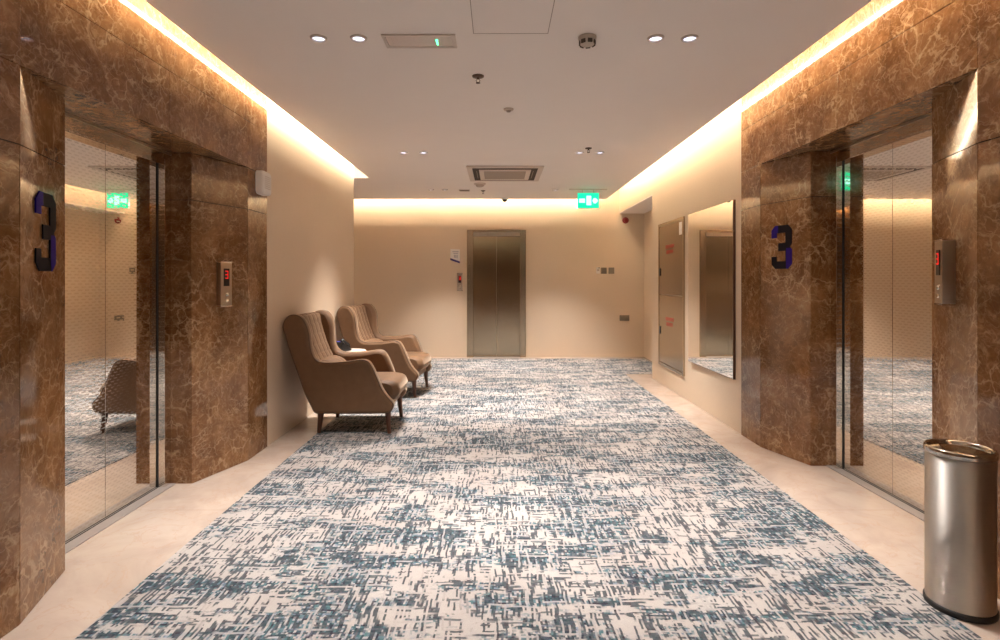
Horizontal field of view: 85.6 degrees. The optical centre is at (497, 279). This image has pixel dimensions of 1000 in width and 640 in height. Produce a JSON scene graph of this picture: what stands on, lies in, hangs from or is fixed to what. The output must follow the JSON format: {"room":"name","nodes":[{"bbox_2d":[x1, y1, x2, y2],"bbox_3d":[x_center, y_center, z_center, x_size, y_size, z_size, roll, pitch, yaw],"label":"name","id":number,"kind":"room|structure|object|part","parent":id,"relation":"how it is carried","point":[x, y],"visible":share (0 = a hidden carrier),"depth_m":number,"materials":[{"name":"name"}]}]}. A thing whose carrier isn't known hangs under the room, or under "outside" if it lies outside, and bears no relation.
{"room":"elevator lobby","nodes":[
{"label":"elevator lobby","id":0,"kind":"room"},
{"bbox_2d":[0,0,266,638],"bbox_3d":[-2.308,-0.325,0.588,0.883,3.350,7.575,0,0,0],"label":"surround","id":1,"kind":"object","parent":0,"point":[123,67],"visible":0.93,"depth_m":2.70,"materials":[{"name":"brown stone"}]},
{"bbox_2d":[35,191,55,270],"bbox_3d":[-1.937,-0.205,2.313,0.007,0.335,0.190,0,0,-20],"label":"number","id":2,"kind":"object","parent":1,"relation":"attached to","point":[44,199],"depth_m":2.33,"materials":[{"name":"black plastic"}]},
{"bbox_2d":[64,112,175,553],"bbox_3d":[-2.221,0.256,3.042,0.182,2.189,1.062,0,0,0],"label":"door","id":3,"kind":"structure","parent":1,"relation":"attached to","point":[118,186],"depth_m":3.10,"materials":[{"name":"metal"}]},
{"bbox_3d":[-2.229,0.288,2.788,0.035,2.107,0.507,0,0,0],"label":"panel","id":4,"kind":"part","parent":3,"relation":"part of","materials":[{"name":"mirror"}]},
{"bbox_3d":[-2.161,-0.830,3.042,0.003,0.016,1.059,0,0,0],"label":"head trim","id":5,"kind":"part","parent":3,"relation":"part of","materials":[{"name":"stone"}]},
{"bbox_3d":[-2.191,1.347,3.042,0.122,0.005,1.057,0,0,0],"label":"sill","id":6,"kind":"part","parent":3,"relation":"part of","materials":[{"name":"metal"}]},
{"bbox_3d":[-2.229,0.288,3.297,0.035,2.107,0.507,0,0,0],"label":"panel","id":7,"kind":"part","parent":3,"relation":"part of","materials":[{"name":"mirror"}]},
{"bbox_2d":[217,261,231,306],"bbox_3d":[-1.927,0.028,3.809,0.040,0.322,0.102,0,0,19],"label":"panel","id":8,"kind":"object","parent":1,"relation":"attached to","point":[224,268],"visible":1,"depth_m":3.79,"materials":[{"name":"metal"}]},
{"bbox_2d":[255,170,270,195],"bbox_3d":[-1.840,-0.760,4.245,0.058,0.184,0.170,0,0,0],"label":"wall speaker","id":9,"kind":"object","parent":1,"relation":"attached to","point":[262,178],"visible":1,"depth_m":4.18,"materials":[{"name":"white plastic"}]},
{"bbox_2d":[266,97,353,445],"bbox_3d":[-3.237,-0.325,5.697,2.725,3.350,2.645,0,0,0],"label":"wall","id":10,"kind":"structure","parent":0,"point":[310,214],"depth_m":5.10,"materials":[{"name":"beige paint"}]},
{"bbox_2d":[354,190,643,356],"bbox_3d":[-0.975,-0.325,9.530,7.450,3.350,0.120,0,0,0],"label":"wall","id":11,"kind":"structure","parent":0,"point":[403,266],"depth_m":9.47,"materials":[{"name":"beige paint"}]},
{"bbox_2d":[450,249,459,262],"bbox_3d":[-0.752,-0.418,9.463,0.167,0.255,0.012,0,0,0],"label":"wall sign","id":12,"kind":"object","parent":11,"relation":"attached to","point":[454,253],"visible":1,"depth_m":9.46,"materials":[{"name":"white plastic"}]},
{"bbox_2d":[457,273,462,290],"bbox_3d":[-0.668,0.033,9.452,0.100,0.312,0.034,0,0,0],"label":"panel","id":13,"kind":"object","parent":11,"relation":"attached to","point":[459,275],"visible":1,"depth_m":9.44,"materials":[{"name":"metal"}]},
{"bbox_2d":[467,230,525,357],"bbox_3d":[-0.027,0.236,9.410,1.034,2.227,0.120,0,0,0],"label":"door","id":14,"kind":"structure","parent":11,"relation":"in","point":[481,244],"depth_m":9.46,"materials":[{"name":"metal"}]},
{"bbox_3d":[-0.230,0.289,9.463,0.404,2.109,0.013,0,0,0],"label":"panel","id":15,"kind":"part","parent":14,"relation":"part of","materials":[{"name":"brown metal"}]},
{"bbox_3d":[-0.022,1.347,9.409,0.810,0.004,0.119,0,0,0],"label":"sill","id":16,"kind":"part","parent":14,"relation":"part of","materials":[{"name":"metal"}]},
{"bbox_3d":[-0.024,-0.801,9.434,0.817,0.067,0.001,0,0,0],"label":"head panel","id":17,"kind":"part","parent":14,"relation":"part of","materials":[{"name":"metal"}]},
{"bbox_3d":[0.180,0.289,9.463,0.411,2.109,0.013,0,0,0],"label":"panel","id":18,"kind":"part","parent":14,"relation":"part of","materials":[{"name":"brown metal"}]},
{"bbox_2d":[601,268,606,273],"bbox_3d":[1.854,-0.163,9.463,0.100,0.110,0.012,0,0,0],"label":"wall switch","id":19,"kind":"object","parent":11,"relation":"attached to","point":[603,270],"visible":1,"depth_m":9.46,"materials":[{"name":"grey plastic"}]},
{"bbox_2d":[608,268,613,273],"bbox_3d":[1.987,-0.163,9.463,0.100,0.110,0.012,0,0,0],"label":"wall switch","id":20,"kind":"object","parent":11,"relation":"attached to","point":[610,270],"visible":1,"depth_m":9.46,"materials":[{"name":"grey plastic"}]},
{"bbox_2d":[620,315,628,320],"bbox_3d":[2.217,0.666,9.463,0.170,0.100,0.012,0,0,0],"label":"power socket","id":21,"kind":"object","parent":11,"relation":"attached to","point":[622,317],"visible":1,"depth_m":9.46,"materials":[{"name":"grey plastic"}]},
{"bbox_2d":[622,217,628,223],"bbox_3d":[2.235,-1.044,9.438,0.110,0.110,0.063,0,0,0],"label":"fire alarm","id":22,"kind":"object","parent":11,"relation":"attached to","point":[625,220],"visible":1,"depth_m":9.44,"materials":[{"name":"red plastic"}]},
{"bbox_2d":[0,357,999,639],"bbox_3d":[-0.925,1.380,3.185,7.350,0.060,12.770,0,0,0],"label":"floor","id":23,"kind":"structure","parent":0,"point":[100,571],"depth_m":3.01,"materials":[{"name":"beige stone"}]},
{"bbox_2d":[73,359,983,639],"bbox_3d":[-0.950,1.348,3.035,6.900,0.004,12.430,0,0,0],"label":"carpet","id":24,"kind":"object","parent":23,"relation":"on","point":[507,499],"visible":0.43,"depth_m":2.78,"materials":[{"name":"multicoloured carpet"}]},
{"bbox_2d":[283,310,407,433],"bbox_3d":[-1.363,0.822,5.030,0.988,1.048,0.801,0,0,0],"label":"armchair","id":25,"kind":"object","parent":24,"relation":"on","point":[334,380],"visible":1,"depth_m":4.66,"materials":[{"name":"beige fabric"}]},
{"bbox_2d":[299,312,332,359],"bbox_3d":[-1.728,0.525,5.030,0.247,0.434,0.510,0,0,0],"label":"cushion","id":26,"kind":"object","parent":25,"relation":"on","point":[322,340],"depth_m":5.12,"materials":[{"name":"beige fabric"}]},
{"bbox_3d":[-1.536,1.236,4.762,0.112,0.220,0.062,0,0,0],"label":"leg","id":27,"kind":"part","parent":25,"relation":"part of","materials":[{"name":"brown wood"}]},
{"bbox_3d":[-0.969,1.236,4.749,0.062,0.220,0.062,0,0,0],"label":"leg","id":28,"kind":"part","parent":25,"relation":"part of","materials":[{"name":"brown wood"}]},
{"bbox_2d":[377,372,407,398],"bbox_3d":[-1.237,0.977,5.030,0.737,0.188,0.524,0,0,0],"label":"seat cushion","id":29,"kind":"object","parent":25,"relation":"on","point":[394,384],"depth_m":4.87,"materials":[{"name":"beige fabric"}]},
{"bbox_3d":[-0.969,1.236,5.311,0.062,0.220,0.062,0,0,0],"label":"leg","id":30,"kind":"part","parent":25,"relation":"part of","materials":[{"name":"brown wood"}]},
{"bbox_2d":[347,348,365,351],"bbox_3d":[-1.600,1.050,5.800,0.360,0.589,0.360,0,0,0],"label":"side table","id":31,"kind":"object","parent":24,"relation":"on","point":[352,349],"visible":0.16,"depth_m":5.79,"materials":[{"name":"stone"}]},
{"bbox_2d":[337,338,350,350],"bbox_3d":[-1.655,0.685,5.760,0.117,0.141,0.140,0,0,30],"label":"desk telephone","id":32,"kind":"object","parent":31,"relation":"on","point":[345,346],"visible":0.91,"depth_m":5.70,"materials":[{"name":"black plastic"}]},
{"bbox_2d":[336,303,431,396],"bbox_3d":[-1.328,0.822,6.530,0.988,1.048,0.801,0,0,6],"label":"armchair","id":33,"kind":"object","parent":24,"relation":"on","point":[358,324],"visible":0.8,"depth_m":6.22,"materials":[{"name":"beige fabric"}]},
{"bbox_2d":[350,305,374,340],"bbox_3d":[-1.691,0.525,6.568,0.247,0.434,0.510,0,0,6],"label":"cushion","id":34,"kind":"object","parent":33,"relation":"on","point":[366,324],"depth_m":6.66,"materials":[{"name":"beige fabric"}]},
{"bbox_3d":[-0.965,1.236,6.210,0.062,0.220,0.062,0,0,6],"label":"leg","id":35,"kind":"part","parent":33,"relation":"part of","materials":[{"name":"brown wood"}]},
{"bbox_2d":[407,352,431,371],"bbox_3d":[-1.203,0.977,6.517,0.737,0.188,0.524,0,0,6],"label":"seat cushion","id":36,"kind":"object","parent":33,"relation":"on","point":[421,361],"depth_m":6.35,"materials":[{"name":"beige fabric"}]},
{"bbox_3d":[-0.907,1.236,6.769,0.062,0.220,0.062,0,0,6],"label":"leg","id":37,"kind":"part","parent":33,"relation":"part of","materials":[{"name":"brown wood"}]},
{"bbox_2d":[923,438,999,623],"bbox_3d":[1.907,1.017,2.230,0.241,0.658,0.241,0,0,0],"label":"waste bin","id":38,"kind":"object","parent":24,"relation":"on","point":[961,477],"visible":1,"depth_m":2.15,"materials":[{"name":"silver metal"}]},
{"bbox_3d":[1.907,0.698,2.230,0.209,0.008,0.209,0,0,0],"label":"lid","id":39,"kind":"part","parent":38,"relation":"part of","materials":[{"name":"metal"}]},
{"bbox_2d":[145,0,871,198],"bbox_3d":[-1.370,-1.405,3.035,6.460,0.030,12.470,0,0,0],"label":"ceiling","id":40,"kind":"structure","parent":0,"point":[627,97],"depth_m":3.67,"materials":[{"name":"paint"}]},
{"bbox_2d":[310,34,326,42],"bbox_3d":[-1.030,-1.384,3.100,0.097,0.012,0.097,0,0,0],"label":"recessed light","id":41,"kind":"object","parent":40,"relation":"in","point":[318,38],"visible":1,"depth_m":3.10,"materials":[{"name":"white"}]},
{"bbox_2d":[350,34,366,42],"bbox_3d":[-0.800,-1.384,3.100,0.097,0.012,0.097,0,0,0],"label":"recessed light","id":42,"kind":"object","parent":40,"relation":"in","point":[358,38],"visible":1,"depth_m":3.10,"materials":[{"name":"white"}]},
{"bbox_2d":[354,166,365,175],"bbox_3d":[-1.435,-1.710,2.960,6.330,0.580,12.320,0,0,0],"label":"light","id":43,"kind":"object","parent":40,"relation":"attached to","point":[357,172],"depth_m":7.52,"materials":[{"name":"paint"}]},
{"bbox_2d":[381,34,456,47],"bbox_3d":[-0.452,-1.384,3.135,0.420,0.012,0.170,0,0,0],"label":"air vent","id":44,"kind":"object","parent":40,"relation":"in","point":[390,40],"visible":1,"depth_m":3.12,"materials":[{"name":"beige plastic"}]},
{"bbox_2d":[386,37,453,46],"bbox_3d":[-0.452,-1.387,3.135,0.380,0.006,0.136,0,0,0],"label":"diffuser","id":45,"kind":"object","parent":44,"relation":"attached to","point":[390,41],"depth_m":3.14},
{"bbox_2d":[472,74,483,83],"bbox_3d":[-0.136,-1.365,3.680,0.083,0.049,0.083,0,0,0],"label":"sprinkler head","id":46,"kind":"object","parent":40,"relation":"attached to","point":[475,76],"visible":1,"depth_m":3.67},
{"bbox_2d":[474,182,485,186],"bbox_3d":[-0.262,-1.363,7.780,0.170,0.053,0.170,0,0,0],"label":"smoke detector","id":47,"kind":"object","parent":40,"relation":"attached to","point":[479,184],"visible":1,"depth_m":7.73,"materials":[{"name":"beige plastic"}]},
{"bbox_2d":[466,166,543,180],"bbox_3d":[0.088,-1.375,7.030,0.950,0.030,0.950,0,0,0],"label":"air conditioner","id":48,"kind":"object","parent":40,"relation":"attached to","point":[476,173],"visible":1,"depth_m":6.92,"materials":[{"name":"white plastic"}]},
{"bbox_2d":[484,171,525,178],"bbox_3d":[0.088,-1.377,7.030,0.530,0.026,0.530,0,0,0],"label":"grille","id":49,"kind":"object","parent":48,"relation":"attached to","point":[487,174],"depth_m":7.01,"materials":[{"name":"white plastic"}]},
{"bbox_3d":[0.088,-1.375,7.030,0.650,0.030,0.650,0,0,0],"label":"frame","id":50,"kind":"part","parent":48,"relation":"part of","materials":[{"name":"white plastic"}]},
{"bbox_2d":[503,107,513,112],"bbox_3d":[0.086,-1.377,4.390,0.084,0.027,0.084,0,0,0],"label":"ceiling sensor","id":51,"kind":"object","parent":40,"relation":"attached to","point":[508,109],"visible":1,"depth_m":4.37,"materials":[{"name":"beige plastic"}]},
{"bbox_2d":[470,0,554,33],"bbox_3d":[0.071,-1.390,2.833,0.423,0.002,0.425,0,0,0],"label":"access panel gap","id":52,"kind":"object","parent":40,"relation":"attached to","point":[470,0],"visible":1,"depth_m":3.04,"materials":[{"name":"white paint"}]},
{"bbox_2d":[578,33,596,48],"bbox_3d":[0.511,-1.367,3.090,0.104,0.046,0.104,0,0,0],"label":"ceiling detector","id":53,"kind":"object","parent":40,"relation":"attached to","point":[586,40],"visible":1,"depth_m":3.06,"materials":[{"name":"beige plastic"}]},
{"bbox_2d":[569,189,606,208],"bbox_3d":[1.376,-1.242,8.250,0.580,0.296,0.044,0,0,0],"label":"exit sign","id":54,"kind":"object","parent":40,"relation":"hanging from","point":[584,200],"visible":1,"depth_m":8.23,"materials":[{"name":"green plastic"}]},
{"bbox_3d":[1.376,-1.384,8.250,0.580,0.012,0.044,0,0,0],"label":"mounting plate","id":55,"kind":"part","parent":54,"relation":"part of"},
{"bbox_2d":[647,34,663,42],"bbox_3d":[0.905,-1.384,3.100,0.097,0.012,0.097,0,0,0],"label":"recessed light","id":56,"kind":"object","parent":40,"relation":"in","point":[655,38],"visible":1,"depth_m":3.10,"materials":[{"name":"white"}]},
{"bbox_2d":[681,34,698,42],"bbox_3d":[1.100,-1.384,3.100,0.097,0.012,0.097,0,0,0],"label":"recessed light","id":57,"kind":"object","parent":40,"relation":"in","point":[689,38],"visible":1,"depth_m":3.10,"materials":[{"name":"white"}]},
{"bbox_2d":[619,99,741,433],"bbox_3d":[2.402,-0.325,7.090,0.555,3.350,4.760,0,0,0],"label":"wall","id":58,"kind":"structure","parent":0,"point":[703,171],"depth_m":5.93,"materials":[{"name":"beige paint"}]},
{"bbox_2d":[619,195,651,213],"bbox_3d":[2.343,-1.172,8.455,0.434,0.014,2.028,0,0,0],"label":"soffit","id":59,"kind":"structure","parent":58,"relation":"attached to","point":[645,205],"depth_m":8.68,"materials":[{"name":"paint"}]},
{"bbox_2d":[658,216,684,376],"bbox_3d":[2.111,0.186,6.610,0.027,1.820,0.960,0,0,0],"label":"cabinet","id":60,"kind":"object","parent":58,"relation":"attached to","point":[671,234],"visible":1,"depth_m":6.52,"materials":[{"name":"metal"}]},
{"bbox_3d":[2.115,0.624,6.610,0.016,0.865,0.884,0,0,0],"label":"cabinet door","id":61,"kind":"part","parent":60,"relation":"part of","materials":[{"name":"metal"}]},
{"bbox_3d":[2.115,-0.252,6.610,0.016,0.865,0.884,0,0,0],"label":"cabinet door","id":62,"kind":"part","parent":60,"relation":"part of","materials":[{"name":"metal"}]},
{"bbox_2d":[688,200,735,378],"bbox_3d":[2.106,0.085,5.375,0.027,1.610,1.090,0,0,-1],"label":"wall mirror","id":63,"kind":"object","parent":58,"relation":"attached to","point":[711,230],"visible":1,"depth_m":5.27,"materials":[{"name":"silver mirror"}]},
{"bbox_2d":[741,0,999,598],"bbox_3d":[2.433,-0.325,0.755,0.634,3.350,7.910,0,0,0],"label":"surround","id":64,"kind":"object","parent":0,"point":[891,63],"visible":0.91,"depth_m":3.24,"materials":[{"name":"brown stone"}]},
{"bbox_2d":[771,225,791,268],"bbox_3d":[2.184,-0.254,4.161,0.006,0.335,0.190,0,0,-19],"label":"number","id":65,"kind":"object","parent":64,"relation":"attached to","point":[786,229],"depth_m":4.13,"materials":[{"name":"black plastic"}]},
{"bbox_2d":[826,112,931,520],"bbox_3d":[2.471,0.208,3.370,0.182,2.284,1.097,0,0,0],"label":"door","id":66,"kind":"structure","parent":64,"relation":"attached to","point":[881,182],"depth_m":3.42,"materials":[{"name":"metal"}]},
{"bbox_3d":[2.479,0.243,3.633,0.035,2.197,0.524,0,0,0],"label":"panel","id":67,"kind":"part","parent":66,"relation":"part of","materials":[{"name":"metal"}]},
{"bbox_3d":[2.441,1.347,3.370,0.122,0.005,1.092,0,0,0],"label":"sill","id":68,"kind":"part","parent":66,"relation":"part of","materials":[{"name":"metal"}]},
{"bbox_3d":[2.411,-0.925,3.370,0.003,0.016,1.094,0,0,0],"label":"head trim","id":69,"kind":"part","parent":66,"relation":"part of","materials":[{"name":"stone"}]},
{"bbox_3d":[2.479,0.243,3.107,0.035,2.197,0.524,0,0,0],"label":"panel","id":70,"kind":"part","parent":66,"relation":"part of","materials":[{"name":"metal"}]},
{"bbox_2d":[934,238,955,305],"bbox_3d":[2.170,-0.038,2.626,0.060,0.322,0.087,0,0,19],"label":"panel","id":71,"kind":"object","parent":64,"relation":"attached to","point":[945,249],"visible":1,"depth_m":2.59,"materials":[{"name":"metal"}]}
]}

